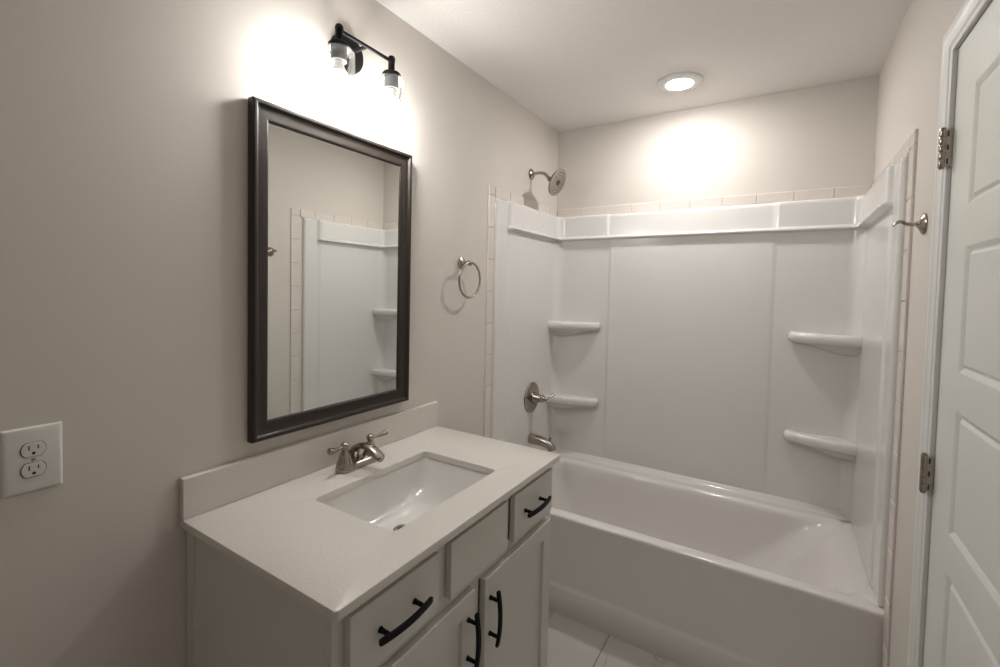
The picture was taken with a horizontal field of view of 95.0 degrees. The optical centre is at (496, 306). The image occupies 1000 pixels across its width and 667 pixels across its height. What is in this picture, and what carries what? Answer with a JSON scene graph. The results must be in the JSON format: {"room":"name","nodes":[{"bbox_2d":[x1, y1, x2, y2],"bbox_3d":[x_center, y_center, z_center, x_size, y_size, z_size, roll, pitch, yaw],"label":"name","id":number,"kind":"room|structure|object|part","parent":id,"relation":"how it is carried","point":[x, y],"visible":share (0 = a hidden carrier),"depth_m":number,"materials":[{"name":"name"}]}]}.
{"room":"bathroom","nodes":[
{"label":"bathroom","id":0,"kind":"room"},
{"bbox_2d":[0,0,558,666],"bbox_3d":[-0.590,0.178,1.479,0.120,2.440,3.590,3,3,32],"label":"wall","id":1,"kind":"structure","parent":0,"point":[124,123],"depth_m":1.05,"materials":[{"name":"grey paint"}]},
{"bbox_2d":[0,421,62,499],"bbox_3d":[-0.894,0.295,0.883,0.009,0.127,0.086,3,3,32],"label":"wall outlet","id":2,"kind":"object","parent":1,"relation":"attached to","point":[31,458],"visible":1,"depth_m":0.88,"materials":[{"name":"white plastic"}]},
{"bbox_2d":[20,441,46,457],"bbox_3d":[-0.891,0.275,0.880,0.002,0.029,0.037,3,3,32],"label":"receptacle","id":3,"kind":"object","parent":2,"relation":"attached to","point":[28,449],"depth_m":0.88,"materials":[{"name":"grey plastic"}]},
{"bbox_2d":[20,460,46,478],"bbox_3d":[-0.891,0.314,0.882,0.002,0.029,0.037,3,3,32],"label":"receptacle","id":4,"kind":"object","parent":2,"relation":"attached to","point":[29,469],"depth_m":0.88,"materials":[{"name":"grey plastic"}]},
{"bbox_2d":[179,401,437,520],"bbox_3d":[-0.506,0.454,1.500,0.019,0.101,0.948,3,3,32],"label":"backsplash","id":5,"kind":"structure","parent":1,"relation":"attached to","point":[204,491],"depth_m":1.31,"materials":[{"name":"white stone"}]},
{"bbox_2d":[247,96,411,442],"bbox_3d":[-0.494,-0.096,1.469,0.030,0.916,0.600,3,3,32],"label":"wall mirror","id":6,"kind":"object","parent":1,"relation":"attached to","point":[330,207],"visible":1,"depth_m":1.41,"materials":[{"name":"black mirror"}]},
{"bbox_3d":[-0.500,-0.096,1.472,0.006,0.815,0.499,3,3,32],"label":"glass","id":7,"kind":"part","parent":6,"relation":"part of","materials":[{"name":"white mirror"}]},
{"bbox_2d":[322,23,404,126],"bbox_3d":[-0.424,-0.733,1.427,0.145,0.257,0.299,3,3,32],"label":"vanity light","id":8,"kind":"object","parent":1,"relation":"attached to","point":[346,53],"visible":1,"depth_m":1.37,"materials":[{"name":"black metal"}]},
{"bbox_3d":[-0.458,-0.672,1.326,0.091,0.143,0.091,3,3,32],"label":"lamp shade","id":9,"kind":"part","parent":8,"relation":"part of","materials":[{"name":"clear glass"}]},
{"bbox_3d":[-0.458,-0.690,1.326,0.046,0.030,0.046,3,3,32],"label":"bulb","id":10,"kind":"part","parent":8,"relation":"part of","materials":[{"name":"white glass"}]},
{"bbox_2d":[331,45,346,64],"bbox_3d":[-0.457,-0.726,1.324,0.045,0.037,0.045,3,3,32],"label":"socket","id":11,"kind":"object","parent":8,"relation":"attached to","point":[338,52],"depth_m":1.31,"materials":[{"name":"grey"}]},
{"bbox_3d":[-0.459,-0.648,1.327,0.060,0.054,0.060,3,3,32],"label":"bulb","id":12,"kind":"part","parent":8,"relation":"part of","materials":[{"name":"white glass"}]},
{"bbox_3d":[-0.474,-0.802,1.456,0.025,0.122,0.122,3,3,32],"label":"plate","id":13,"kind":"part","parent":8,"relation":"part of","materials":[{"name":"black metal"}]},
{"bbox_3d":[-0.432,-0.800,1.430,0.076,0.026,0.026,3,3,32],"label":"arm","id":14,"kind":"part","parent":8,"relation":"part of","materials":[{"name":"black metal"}]},
{"bbox_3d":[-0.347,-0.676,1.502,0.091,0.143,0.091,3,3,32],"label":"lamp shade","id":15,"kind":"part","parent":8,"relation":"part of","materials":[{"name":"clear glass"}]},
{"bbox_2d":[384,75,397,90],"bbox_3d":[-0.346,-0.730,1.500,0.045,0.037,0.045,3,3,32],"label":"socket","id":16,"kind":"object","parent":8,"relation":"attached to","point":[390,81],"depth_m":1.48,"materials":[{"name":"grey"}]},
{"bbox_3d":[-0.348,-0.652,1.503,0.060,0.054,0.060,3,3,32],"label":"bulb","id":17,"kind":"part","parent":8,"relation":"part of","materials":[{"name":"white glass"}]},
{"bbox_3d":[-0.347,-0.694,1.502,0.046,0.030,0.046,3,3,32],"label":"bulb","id":18,"kind":"part","parent":8,"relation":"part of","materials":[{"name":"white glass"}]},
{"bbox_2d":[458,257,480,298],"bbox_3d":[-0.135,-0.125,2.009,0.061,0.183,0.163,3,3,32],"label":"towel ring","id":19,"kind":"object","parent":1,"relation":"attached to","point":[462,263],"visible":1,"depth_m":2.00,"materials":[{"name":"silver metal"}]},
{"bbox_2d":[483,185,556,437],"bbox_3d":[0.146,0.393,2.543,0.008,1.962,0.768,3,3,32],"label":"trim","id":20,"kind":"structure","parent":1,"relation":"attached to","point":[493,192],"depth_m":2.23,"materials":[{"name":"beige tile"}]},
{"bbox_2d":[529,169,565,195],"bbox_3d":[0.269,-0.678,2.484,0.196,0.159,0.147,3,3,32],"label":"shower head","id":21,"kind":"object","parent":1,"relation":"attached to","point":[557,180],"visible":1,"depth_m":2.46},
{"bbox_3d":[0.243,-0.712,2.504,0.108,0.054,0.018,3,3,32],"label":"arm","id":22,"kind":"part","parent":21,"relation":"part of","materials":[{"name":"silver metal"}]},
{"bbox_2d":[547,609,681,666],"bbox_3d":[0.080,1.479,1.087,1.770,0.100,3.590,3,3,32],"label":"floor","id":23,"kind":"structure","parent":0,"point":[571,643],"depth_m":1.87,"materials":[{"name":"tile"}]},
{"bbox_2d":[186,467,551,666],"bbox_3d":[-0.269,0.974,1.363,0.602,0.874,0.919,3,3,32],"label":"vanity cabinet","id":24,"kind":"object","parent":23,"relation":"on","point":[481,599],"visible":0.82,"depth_m":1.09,"materials":[{"name":"grey paint"}]},
{"bbox_2d":[179,426,559,621],"bbox_3d":[-0.272,0.526,1.355,0.575,0.021,0.948,3,3,32],"label":"countertop","id":25,"kind":"structure","parent":24,"relation":"on","point":[331,560],"depth_m":1.09,"materials":[{"name":"white stone"}]},
{"bbox_2d":[327,429,387,473],"bbox_3d":[-0.438,0.464,1.457,0.167,0.089,0.183,1,2,-10],"label":"faucet","id":26,"kind":"object","parent":25,"relation":"on","point":[349,460],"visible":1,"depth_m":1.42,"materials":[{"name":"silver metal"}]},
{"bbox_3d":[-0.484,0.431,1.382,0.021,0.019,0.059,3,3,32],"label":"lever","id":27,"kind":"part","parent":26,"relation":"part of","materials":[{"name":"silver metal"}]},
{"bbox_3d":[-0.470,0.458,1.417,0.054,0.077,0.054,3,3,32],"label":"handle","id":28,"kind":"part","parent":26,"relation":"part of","materials":[{"name":"silver metal"}]},
{"bbox_3d":[-0.444,0.495,1.462,0.054,0.025,0.160,3,3,32],"label":"plate","id":29,"kind":"part","parent":26,"relation":"part of","materials":[{"name":"silver metal"}]},
{"bbox_3d":[-0.415,0.466,1.442,0.148,0.071,0.049,3,3,32],"label":"spout","id":30,"kind":"part","parent":26,"relation":"part of","materials":[{"name":"silver metal"}]},
{"bbox_3d":[-0.416,0.456,1.503,0.054,0.077,0.054,3,3,32],"label":"handle","id":31,"kind":"part","parent":26,"relation":"part of","materials":[{"name":"silver metal"}]},
{"bbox_3d":[-0.391,0.428,1.530,0.021,0.019,0.059,3,3,32],"label":"lever","id":32,"kind":"part","parent":26,"relation":"part of","materials":[{"name":"silver metal"}]},
{"bbox_2d":[323,457,488,530],"bbox_3d":[-0.248,0.602,1.341,0.339,0.128,0.494,3,3,32],"label":"sink","id":33,"kind":"object","parent":25,"relation":"in","point":[393,500],"visible":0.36,"depth_m":1.48,"materials":[{"name":"white ceramic"}]},
{"bbox_3d":[-0.210,0.640,0.956,0.019,0.141,0.254,3,3,32],"label":"drawer","id":34,"kind":"part","parent":24,"relation":"part of","materials":[{"name":"grey paint"}]},
{"bbox_3d":[-0.188,0.638,0.937,0.038,0.013,0.152,3,3,32],"label":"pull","id":35,"kind":"part","parent":24,"relation":"part of","materials":[{"name":"black metal"}]},
{"bbox_3d":[-0.178,1.022,1.034,0.019,0.570,0.405,3,3,32],"label":"door","id":36,"kind":"part","parent":24,"relation":"part of","materials":[{"name":"grey paint"}]},
{"bbox_3d":[-0.070,0.932,1.237,0.019,0.774,0.919,3,3,32],"label":"frame","id":37,"kind":"part","parent":24,"relation":"part of","materials":[{"name":"grey paint"}]},
{"bbox_3d":[-0.059,0.849,1.158,0.038,0.154,0.014,3,3,32],"label":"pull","id":38,"kind":"part","parent":24,"relation":"part of","materials":[{"name":"black metal"}]},
{"bbox_3d":[-0.004,0.847,1.246,0.038,0.154,0.014,3,3,32],"label":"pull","id":39,"kind":"part","parent":24,"relation":"part of","materials":[{"name":"black metal"}]},
{"bbox_3d":[0.064,1.014,1.419,0.019,0.566,0.407,3,3,32],"label":"door","id":40,"kind":"part","parent":24,"relation":"part of","materials":[{"name":"grey paint"}]},
{"bbox_3d":[0.113,0.628,1.468,0.019,0.141,0.256,3,3,32],"label":"drawer","id":41,"kind":"part","parent":24,"relation":"part of","materials":[{"name":"grey paint"}]},
{"bbox_3d":[0.129,0.627,1.440,0.038,0.013,0.152,3,3,32],"label":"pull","id":42,"kind":"part","parent":24,"relation":"part of","materials":[{"name":"black metal"}]},
{"bbox_2d":[549,455,883,666],"bbox_3d":[0.781,1.169,2.179,1.522,0.469,0.736,3,3,32],"label":"bathtub","id":43,"kind":"object","parent":23,"relation":"on","point":[685,575],"visible":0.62,"depth_m":1.89,"materials":[{"name":"white plastic"}]},
{"bbox_2d":[376,0,910,131],"bbox_3d":[0.136,-1.059,0.993,1.770,0.100,3.590,3,3,32],"label":"ceiling","id":44,"kind":"structure","parent":0,"point":[572,64],"depth_m":1.80,"materials":[{"name":"white paint"}]},
{"bbox_2d":[657,72,703,91],"bbox_3d":[0.843,-1.025,2.114,0.201,0.020,0.201,3,3,32],"label":"recessed light","id":45,"kind":"object","parent":44,"relation":"in","point":[681,81],"visible":1,"depth_m":2.09,"materials":[{"name":"white paint"}]},
{"bbox_2d":[557,75,879,216],"bbox_3d":[1.033,0.176,2.507,1.530,2.440,0.120,3,3,32],"label":"wall","id":46,"kind":"structure","parent":0,"point":[821,136],"depth_m":2.32,"materials":[{"name":"grey paint"}]},
{"bbox_2d":[490,154,908,606],"bbox_3d":[0.809,0.213,2.155,1.528,1.442,0.715,3,3,32],"label":"tub surround","id":47,"kind":"object","parent":46,"relation":"attached to","point":[750,351],"visible":0.98,"depth_m":2.31,"materials":[{"name":"white plastic"}]},
{"bbox_3d":[0.197,0.185,2.540,0.080,1.442,0.715,3,3,32],"label":"panel","id":48,"kind":"part","parent":47,"relation":"part of","materials":[{"name":"white plastic"}]},
{"bbox_2d":[524,382,554,412],"bbox_3d":[0.245,0.515,2.553,0.121,0.172,0.172,3,3,32],"label":"tub valve","id":49,"kind":"object","parent":47,"relation":"attached to","point":[532,397],"visible":1,"depth_m":2.55,"materials":[{"name":"silver metal"}]},
{"bbox_2d":[528,433,555,451],"bbox_3d":[0.255,0.759,2.552,0.158,0.080,0.062,3,3,32],"label":"tub spout","id":50,"kind":"object","parent":47,"relation":"attached to","point":[533,438],"visible":1,"depth_m":2.54,"materials":[{"name":"silver metal"}]},
{"bbox_2d":[546,393,597,408],"bbox_3d":[0.445,0.584,2.724,0.293,0.098,0.112,3,3,32],"label":"corner shelf","id":51,"kind":"object","parent":47,"relation":"attached to","point":[560,400],"depth_m":2.72,"materials":[{"name":"white plastic"}]},
{"bbox_2d":[548,320,599,335],"bbox_3d":[0.455,0.139,2.707,0.293,0.098,0.112,3,3,32],"label":"corner shelf","id":52,"kind":"object","parent":47,"relation":"attached to","point":[555,327],"depth_m":2.70,"materials":[{"name":"white plastic"}]},
{"bbox_3d":[0.985,0.195,2.433,1.368,1.418,0.055,3,3,32],"label":"panel","id":53,"kind":"part","parent":47,"relation":"part of","materials":[{"name":"white plastic"}]},
{"bbox_2d":[783,429,856,460],"bbox_3d":[1.462,0.642,2.084,0.273,0.098,0.112,3,3,32],"label":"corner shelf","id":54,"kind":"object","parent":47,"relation":"attached to","point":[812,443],"depth_m":2.10,"materials":[{"name":"white plastic"}]},
{"bbox_2d":[788,331,862,356],"bbox_3d":[1.472,0.172,2.067,0.273,0.098,0.112,3,3,32],"label":"corner shelf","id":55,"kind":"object","parent":47,"relation":"attached to","point":[800,343],"depth_m":2.07,"materials":[{"name":"white plastic"}]},
{"bbox_3d":[1.421,0.240,1.770,0.080,1.442,0.715,3,3,32],"label":"panel","id":56,"kind":"part","parent":47,"relation":"part of","materials":[{"name":"white plastic"}]},
{"bbox_2d":[558,185,870,216],"bbox_3d":[1.014,-0.540,2.427,1.509,0.050,0.008,3,3,32],"label":"trim","id":57,"kind":"structure","parent":46,"relation":"attached to","point":[851,191],"depth_m":2.33,"materials":[{"name":"beige tile"}]},
{"bbox_2d":[874,0,992,666],"bbox_3d":[0.805,0.241,0.601,0.120,2.440,3.590,3,3,32],"label":"wall","id":58,"kind":"structure","parent":0,"point":[910,75],"depth_m":1.30,"materials":[{"name":"grey paint"}]},
{"bbox_2d":[872,129,917,666],"bbox_3d":[1.424,0.452,1.720,0.008,1.962,0.801,3,3,32],"label":"trim","id":59,"kind":"structure","parent":58,"relation":"attached to","point":[909,147],"depth_m":1.39,"materials":[{"name":"beige tile"}]},
{"bbox_2d":[892,213,927,233],"bbox_3d":[1.124,-0.224,1.252,0.068,0.058,0.058,3,3,32],"label":"robe hook","id":60,"kind":"object","parent":58,"relation":"attached to","point":[921,223],"visible":1,"depth_m":1.23,"materials":[{"name":"silver metal"}]},
{"bbox_3d":[1.120,-0.228,1.255,0.057,0.019,0.018,3,3,32],"label":"hook arm","id":61,"kind":"part","parent":60,"relation":"part of","materials":[{"name":"silver metal"}]},
{"bbox_2d":[907,0,991,666],"bbox_3d":[0.816,0.410,0.759,0.017,2.091,0.876,3,3,32],"label":"trim","id":62,"kind":"structure","parent":58,"relation":"attached to","point":[971,11],"depth_m":1.08,"materials":[{"name":"white paint"}]},
{"bbox_2d":[919,0,999,666],"bbox_3d":[0.830,0.434,0.756,0.060,2.021,0.769,3,3,32],"label":"door","id":63,"kind":"structure","parent":58,"relation":"in","point":[962,625],"depth_m":0.90,"materials":[{"name":"white paint"}]}
]}

